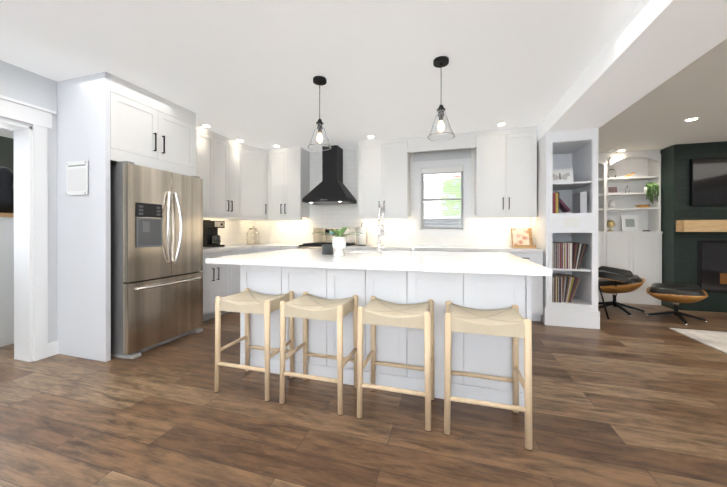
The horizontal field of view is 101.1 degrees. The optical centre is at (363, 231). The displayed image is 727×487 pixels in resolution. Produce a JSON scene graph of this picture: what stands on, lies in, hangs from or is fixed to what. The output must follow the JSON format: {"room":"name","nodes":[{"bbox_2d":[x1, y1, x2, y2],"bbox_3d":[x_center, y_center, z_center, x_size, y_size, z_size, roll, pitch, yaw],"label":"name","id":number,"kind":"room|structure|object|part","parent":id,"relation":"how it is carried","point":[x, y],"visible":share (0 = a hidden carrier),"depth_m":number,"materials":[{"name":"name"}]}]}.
{"room":"kitchen and living room","nodes":[
{"label":"kitchen and living room","id":0,"kind":"room"},
{"bbox_2d":[0,60,255,342],"bbox_3d":[-3.293,-0.131,1.657,0.220,2.530,8.510,0,0,16],"label":"wall","id":1,"kind":"structure","parent":0,"point":[21,84],"depth_m":2.73,"materials":[{"name":"white paint"}]},
{"bbox_2d":[0,95,55,361],"bbox_3d":[-3.102,0.016,2.237,0.260,2.235,1.130,0,0,16],"label":"door frame","id":2,"kind":"structure","parent":1,"relation":"attached to","point":[30,251],"depth_m":2.63,"materials":[{"name":"white wood"}]},
{"bbox_2d":[48,341,57,356],"bbox_3d":[0.811,1.076,1.011,13.500,0.120,9.600,0,0,16],"label":"baseboard","id":3,"kind":"structure","parent":1,"relation":"attached to","point":[52,348],"depth_m":2.74,"materials":[{"name":"white wood"}]},
{"bbox_2d":[196,125,199,176],"bbox_3d":[-2.372,-0.822,3.798,0.322,1.155,0.296,0,0,16],"label":"upper cabinet","id":4,"kind":"object","parent":1,"relation":"attached to","point":[197,127],"depth_m":3.92,"materials":[{"name":"white wood"}]},
{"bbox_2d":[200,126,243,216],"bbox_3d":[-2.204,-0.823,4.368,0.322,1.155,0.891,0,0,16],"label":"upper cabinet","id":5,"kind":"object","parent":1,"relation":"attached to","point":[221,157],"depth_m":4.33,"materials":[{"name":"white wood"}]},
{"bbox_2d":[203,218,254,244],"bbox_3d":[-2.299,-0.023,4.635,0.005,0.469,1.941,0,0,16],"label":"tile backsplash","id":6,"kind":"structure","parent":1,"relation":"attached to","point":[235,231],"depth_m":5.05,"materials":[{"name":"white tile"}]},
{"bbox_2d":[244,144,267,216],"bbox_3d":[-1.790,-0.828,4.925,0.194,1.144,0.419,0,0,16],"label":"upper cabinet","id":7,"kind":"object","parent":1,"relation":"attached to","point":[244,182],"depth_m":4.93,"materials":[{"name":"white wood"}]},
{"bbox_2d":[0,0,641,151],"bbox_3d":[-2.458,-1.455,1.304,7.660,0.120,8.730,0,0,16],"label":"ceiling","id":8,"kind":"structure","parent":0,"point":[246,71],"depth_m":2.37,"materials":[{"name":"white paint"}]},
{"bbox_2d":[308,76,331,150],"bbox_3d":[-0.400,-1.085,2.738,0.218,0.624,0.218,0,0,16],"label":"pendant light","id":9,"kind":"object","parent":8,"relation":"hanging from","point":[319,141],"visible":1,"depth_m":2.71,"materials":[{"name":"clear glass"}]},
{"bbox_3d":[-0.400,-0.882,2.738,0.218,0.219,0.218,0,0,16],"label":"lamp shade","id":10,"kind":"part","parent":9,"relation":"part of","materials":[{"name":"clear glass"}]},
{"bbox_2d":[427,56,454,140],"bbox_3d":[0.631,-1.085,2.435,0.218,0.624,0.218,0,0,16],"label":"pendant light","id":11,"kind":"object","parent":8,"relation":"hanging from","point":[441,129],"visible":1,"depth_m":2.40,"materials":[{"name":"clear glass"}]},
{"bbox_3d":[0.631,-0.882,2.435,0.218,0.219,0.218,0,0,16],"label":"lamp shade","id":12,"kind":"part","parent":11,"relation":"part of","materials":[{"name":"clear glass"}]},
{"bbox_2d":[537,0,726,141],"bbox_3d":[1.454,-1.357,0.076,0.540,0.310,8.579,0,0,16],"label":"bulkhead","id":13,"kind":"object","parent":8,"relation":"attached to","point":[650,46],"visible":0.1,"depth_m":2.11,"materials":[{"name":"white paint"}]},
{"bbox_2d":[0,303,726,486],"bbox_3d":[0.763,1.196,1.025,14.000,0.120,10.000,0,0,16],"label":"floor","id":14,"kind":"structure","parent":0,"point":[622,398],"depth_m":1.78,"materials":[{"name":"brown wood"}]},
{"bbox_2d":[0,213,13,346],"bbox_3d":[-3.728,0.471,3.386,0.590,1.320,1.040,0,0,16],"label":"cabinet","id":15,"kind":"object","parent":14,"relation":"on","point":[6,278],"depth_m":2.98,"materials":[{"name":"white wood"}]},
{"bbox_2d":[0,167,13,212],"bbox_3d":[-3.732,-0.434,3.104,0.200,0.490,0.200,0,0,16],"label":"mirror","id":16,"kind":"object","parent":15,"relation":"on","point":[6,190],"visible":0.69,"depth_m":3.07,"materials":[{"name":"black mirror"}]},
{"bbox_2d":[57,72,195,361],"bbox_3d":[-2.394,-0.134,3.148,0.663,2.530,0.962,0,0,16],"label":"surround","id":17,"kind":"object","parent":14,"relation":"on","point":[105,120],"visible":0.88,"depth_m":2.71,"materials":[{"name":"white paint"}]},
{"bbox_2d":[66,160,88,194],"bbox_3d":[-2.568,-0.484,2.685,0.270,0.302,0.022,0,0,16],"label":"door chime","id":18,"kind":"object","parent":17,"relation":"attached to","point":[77,177],"visible":0.98,"depth_m":2.68,"materials":[{"name":"white plastic"}]},
{"bbox_2d":[110,161,202,358],"bbox_3d":[-2.273,0.249,3.135,0.784,1.765,0.830,0,0,16],"label":"fridge","id":19,"kind":"object","parent":14,"relation":"on","point":[156,256],"visible":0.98,"depth_m":2.86,"materials":[{"name":"grey metal"}]},
{"bbox_2d":[199,243,298,320],"bbox_3d":[-1.705,0.671,4.463,1.231,0.915,1.940,0,0,16],"label":"base cabinet","id":20,"kind":"object","parent":14,"relation":"on","point":[222,280],"depth_m":3.98,"materials":[{"name":"white wood"}]},
{"bbox_2d":[203,220,224,246],"bbox_3d":[-2.149,0.018,4.276,0.238,0.390,0.200,0,0,16],"label":"coffee maker","id":21,"kind":"object","parent":20,"relation":"on","point":[211,237],"visible":0.94,"depth_m":4.20,"materials":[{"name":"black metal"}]},
{"bbox_2d":[246,226,258,243],"bbox_3d":[-1.908,0.052,5.164,0.210,0.318,0.210,0,0,16],"label":"glass jar","id":22,"kind":"object","parent":20,"relation":"on","point":[252,237],"visible":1,"depth_m":5.08,"materials":[{"name":"white"}]},
{"bbox_2d":[215,288,293,401],"bbox_3d":[-0.797,0.795,2.225,0.445,0.677,0.359,0,0,16],"label":"stool","id":23,"kind":"object","parent":14,"relation":"on","point":[247,301],"visible":0.96,"depth_m":2.11,"materials":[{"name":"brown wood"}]},
{"bbox_2d":[279,292,357,414],"bbox_3d":[-0.295,0.795,2.077,0.445,0.677,0.359,0,0,16],"label":"stool","id":24,"kind":"object","parent":14,"relation":"on","point":[305,306],"visible":0.98,"depth_m":1.97,"materials":[{"name":"brown wood"}]},
{"bbox_2d":[298,228,356,249],"bbox_3d":[-0.570,0.520,4.786,0.760,1.175,0.670,0,0,16],"label":"range","id":25,"kind":"object","parent":14,"relation":"on","point":[319,239],"visible":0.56,"depth_m":4.98,"materials":[{"name":"silver metal"}]},
{"bbox_2d":[344,245,383,249],"bbox_3d":[0.091,0.671,4.616,0.597,0.915,0.634,0,0,16],"label":"base cabinet","id":26,"kind":"object","parent":14,"relation":"on","point":[353,247],"depth_m":4.37,"materials":[{"name":"white"}]},
{"bbox_2d":[357,222,365,245],"bbox_3d":[-0.021,0.031,4.713,0.164,0.364,0.150,0,0,16],"label":"paper towel","id":27,"kind":"object","parent":26,"relation":"on","point":[361,239],"visible":1,"depth_m":4.66,"materials":[{"name":"white paper"}]},
{"bbox_2d":[206,249,551,406],"bbox_3d":[0.102,0.670,2.677,2.400,0.927,1.384,0,0,16],"label":"kitchen island","id":28,"kind":"object","parent":14,"relation":"on","point":[491,355],"depth_m":2.12,"materials":[{"name":"white"}]},
{"bbox_2d":[322,244,332,254],"bbox_3d":[-0.332,0.162,2.773,0.104,0.090,0.104,0,0,16],"label":"candle jar","id":29,"kind":"object","parent":28,"relation":"on","point":[327,249],"visible":0.96,"depth_m":2.73,"materials":[{"name":"grey glass"}]},
{"bbox_2d":[332,237,345,255],"bbox_3d":[-0.210,0.124,2.591,0.116,0.165,0.116,0,0,16],"label":"plant pot","id":30,"kind":"object","parent":28,"relation":"on","point":[338,244],"visible":0.98,"depth_m":2.55,"materials":[{"name":"ceramic"}]},
{"bbox_2d":[312,227,362,236],"bbox_3d":[-0.224,0.002,2.579,0.424,0.091,0.318,0,0,16],"label":"plant","id":31,"kind":"object","parent":30,"relation":"in","point":[338,233],"visible":0.96,"depth_m":2.58,"materials":[{"name":"green plant"}]},
{"bbox_3d":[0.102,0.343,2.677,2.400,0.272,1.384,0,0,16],"label":"kitchen island top","id":32,"kind":"part","parent":28,"relation":"part of","materials":[{"name":"white stone"}]},
{"bbox_2d":[376,206,387,253],"bbox_3d":[0.194,-0.020,2.846,0.120,0.454,0.199,0,0,16],"label":"faucet","id":33,"kind":"object","parent":28,"relation":"on","point":[381,232],"visible":1,"depth_m":2.78,"materials":[{"name":"silver metal"}]},
{"bbox_2d":[357,296,433,431],"bbox_3d":[0.219,0.795,1.926,0.445,0.677,0.359,0,0,16],"label":"stool","id":34,"kind":"object","parent":14,"relation":"on","point":[374,311],"visible":0.98,"depth_m":1.81,"materials":[{"name":"brown wood"}]},
{"bbox_2d":[384,245,427,250],"bbox_3d":[0.664,0.671,4.447,0.599,0.915,0.634,0,0,16],"label":"base cabinet","id":35,"kind":"object","parent":14,"relation":"on","point":[388,247],"depth_m":4.18,"materials":[{"name":"white wood"}]},
{"bbox_2d":[428,246,463,251],"bbox_3d":[1.173,0.672,4.298,0.461,0.915,0.634,0,0,16],"label":"base cabinet","id":36,"kind":"object","parent":14,"relation":"on","point":[430,248],"depth_m":4.02,"materials":[{"name":"white wood"}]},
{"bbox_2d":[464,246,503,251],"bbox_3d":[1.619,0.672,4.166,0.470,0.915,0.634,0,0,16],"label":"base cabinet","id":37,"kind":"object","parent":14,"relation":"on","point":[466,248],"depth_m":3.89,"materials":[{"name":"white wood"}]},
{"bbox_2d":[444,301,532,450],"bbox_3d":[0.714,0.796,1.780,0.445,0.677,0.359,0,0,16],"label":"stool","id":38,"kind":"object","parent":14,"relation":"on","point":[513,323],"visible":0.98,"depth_m":1.67,"materials":[{"name":"brown wood"}]},
{"bbox_2d":[500,247,543,320],"bbox_3d":[2.070,0.672,4.034,0.470,0.915,0.634,0,0,16],"label":"base cabinet","id":39,"kind":"object","parent":14,"relation":"on","point":[534,255],"depth_m":3.71,"materials":[{"name":"white"}]},
{"bbox_2d":[511,228,535,247],"bbox_3d":[2.193,0.079,4.117,0.260,0.270,0.244,0,0,16],"label":"cookbook stand","id":40,"kind":"object","parent":39,"relation":"on","point":[521,237],"visible":1,"depth_m":4.14,"materials":[{"name":"brown wood"}]},
{"bbox_2d":[532,128,599,328],"bbox_3d":[2.569,-0.039,3.871,0.565,2.341,0.674,0,0,16],"label":"bookcase","id":41,"kind":"object","parent":14,"relation":"on","point":[577,151],"visible":0.81,"depth_m":3.62,"materials":[{"name":"white paint"}]},
{"bbox_2d":[552,192,569,212],"bbox_3d":[2.434,-0.361,3.741,0.217,0.269,0.200,0,0,16],"label":"books","id":42,"kind":"object","parent":41,"relation":"in","point":[557,203],"depth_m":3.66,"materials":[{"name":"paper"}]},
{"bbox_2d":[553,168,573,182],"bbox_3d":[2.499,-0.703,3.816,0.295,0.203,0.062,0,0,16],"label":"picture frame","id":43,"kind":"object","parent":41,"relation":"in","point":[563,175],"visible":0.73,"depth_m":3.79,"materials":[{"name":"white"}]},
{"bbox_2d":[552,242,587,302],"bbox_3d":[2.529,0.494,3.764,0.393,0.729,0.315,0,0,16],"label":"vinyl records","id":44,"kind":"object","parent":41,"relation":"in","point":[567,255],"visible":0.67,"depth_m":3.63,"materials":[{"name":"multicoloured"}]},
{"bbox_2d":[573,192,586,212],"bbox_3d":[2.660,-0.350,3.679,0.070,0.249,0.230,0,0,16],"label":"books","id":45,"kind":"object","parent":41,"relation":"in","point":[580,202],"depth_m":3.58,"materials":[{"name":"grey paper"}]},
{"bbox_2d":[598,270,608,318],"bbox_3d":[3.063,0.821,3.969,0.282,0.622,0.288,0,0,16],"label":"side table","id":46,"kind":"object","parent":14,"relation":"on","point":[601,271],"visible":0.21,"depth_m":3.89,"materials":[{"name":"black metal"}]},
{"bbox_2d":[598,266,644,316],"bbox_3d":[3.481,0.635,4.376,1.027,0.987,0.954,0,0,16],"label":"lounge chair","id":47,"kind":"object","parent":14,"relation":"on","point":[613,281],"visible":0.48,"depth_m":4.10,"materials":[{"name":"black leather"}]},
{"bbox_2d":[598,150,662,304],"bbox_3d":[3.926,-0.071,4.923,1.433,2.398,0.330,0,0,16],"label":"built-in bookcase","id":48,"kind":"object","parent":14,"relation":"on","point":[639,253],"visible":0.48,"depth_m":4.76,"materials":[{"name":"white wood"}]},
{"bbox_2d":[646,283,707,325],"bbox_3d":[4.018,0.908,3.854,0.671,0.443,0.721,0,0,16],"label":"ottoman","id":49,"kind":"object","parent":14,"relation":"on","point":[676,294],"visible":1,"depth_m":3.73,"materials":[{"name":"black leather"}]},
{"bbox_2d":[660,141,726,312],"bbox_3d":[5.495,-0.070,4.340,1.890,2.398,0.561,0,0,16],"label":"fireplace","id":50,"kind":"object","parent":14,"relation":"on","point":[699,259],"visible":0.65,"depth_m":4.30,"materials":[{"name":"paint"}]},
{"bbox_2d":[676,220,726,231],"bbox_3d":[5.396,-0.083,4.001,1.850,0.165,0.170,0,0,16],"label":"mantel","id":51,"kind":"object","parent":50,"relation":"attached to","point":[701,225],"visible":1,"depth_m":4.13,"materials":[{"name":"brown wood"}]},
{"bbox_2d":[690,157,726,204],"bbox_3d":[5.409,-0.711,4.060,1.520,0.660,0.046,0,0,16],"label":"tv","id":52,"kind":"object","parent":50,"relation":"attached to","point":[708,181],"visible":1,"depth_m":4.20,"materials":[{"name":"black metal"}]},
{"bbox_2d":[670,328,726,353],"bbox_3d":[4.527,1.128,1.774,2.800,0.012,2.760,0,0,16],"label":"rug","id":53,"kind":"object","parent":14,"relation":"on","point":[716,340],"visible":1,"depth_m":3.17,"materials":[{"name":"white fabric"}]},
{"bbox_2d":[256,148,531,246],"bbox_3d":[0.468,-0.137,4.913,5.160,2.530,0.140,0,0,16],"label":"wall","id":54,"kind":"structure","parent":0,"point":[263,227],"depth_m":4.67,"materials":[{"name":"white paint"}]},
{"bbox_2d":[268,147,309,219],"bbox_3d":[-1.289,-0.825,5.174,0.619,1.155,0.332,0,0,16],"label":"upper cabinet","id":55,"kind":"object","parent":54,"relation":"attached to","point":[288,168],"depth_m":5.02,"materials":[{"name":"white wood"}]},
{"bbox_2d":[302,145,356,204],"bbox_3d":[-0.544,-0.933,4.870,0.750,0.934,0.494,0,0,16],"label":"range hood","id":56,"kind":"object","parent":54,"relation":"attached to","point":[330,188],"visible":1,"depth_m":4.83,"materials":[{"name":"black metal"}]},
{"bbox_2d":[358,138,407,216],"bbox_3d":[0.328,-0.824,4.699,0.769,1.155,0.334,0,0,16],"label":"upper cabinet","id":57,"kind":"object","parent":54,"relation":"attached to","point":[382,164],"depth_m":4.53,"materials":[{"name":"white wood"}]},
{"bbox_2d":[270,148,529,246],"bbox_3d":[0.333,-0.594,4.876,4.260,1.612,0.005,0,0,16],"label":"tile backsplash","id":58,"kind":"structure","parent":54,"relation":"attached to","point":[496,231],"depth_m":4.94,"materials":[{"name":"white tile"}]},
{"bbox_2d":[408,132,475,215],"bbox_3d":[1.157,-0.824,4.455,0.961,1.155,0.334,0,0,16],"label":"window surround","id":59,"kind":"object","parent":54,"relation":"attached to","point":[461,140],"depth_m":4.33,"materials":[{"name":"white wood"}]},
{"bbox_2d":[414,158,470,236],"bbox_3d":[1.226,-0.514,4.680,0.855,1.186,0.158,0,0,16],"label":"window","id":60,"kind":"structure","parent":54,"relation":"in","point":[465,163],"depth_m":4.67,"materials":[{"name":"white"}]},
{"bbox_2d":[421,166,462,229],"bbox_3d":[1.221,-0.514,4.662,0.629,0.964,0.055,0,0,16],"label":"window blinds","id":61,"kind":"object","parent":60,"relation":"attached to","point":[445,170],"visible":0.96,"depth_m":4.65,"materials":[{"name":"white plastic"}]},
{"bbox_2d":[476,126,536,216],"bbox_3d":[1.978,-0.823,4.214,0.750,1.155,0.334,0,0,16],"label":"upper cabinet","id":62,"kind":"object","parent":54,"relation":"attached to","point":[506,159],"depth_m":4.05,"materials":[{"name":"white wood"}]},
{"bbox_2d":[599,38,726,153],"bbox_3d":[4.696,-1.387,-0.137,5.800,0.250,10.000,0,0,16],"label":"ceiling","id":63,"kind":"structure","parent":0,"point":[655,118],"depth_m":3.20,"materials":[{"name":"white paint"}]},
{"bbox_2d":[607,149,619,152],"bbox_3d":[3.861,-1.257,4.643,0.119,0.030,0.119,0,0,7],"label":"recessed light","id":64,"kind":"object","parent":63,"relation":"in","point":[612,150],"depth_m":4.62,"materials":[{"name":"white"}]},
{"bbox_2d":[684,117,698,121],"bbox_3d":[3.694,-1.266,3.368,0.119,0.006,0.119,0,0,7],"label":"recessed light","id":65,"kind":"object","parent":63,"relation":"in","point":[695,118],"depth_m":3.36,"materials":[{"name":"white"}]}
]}

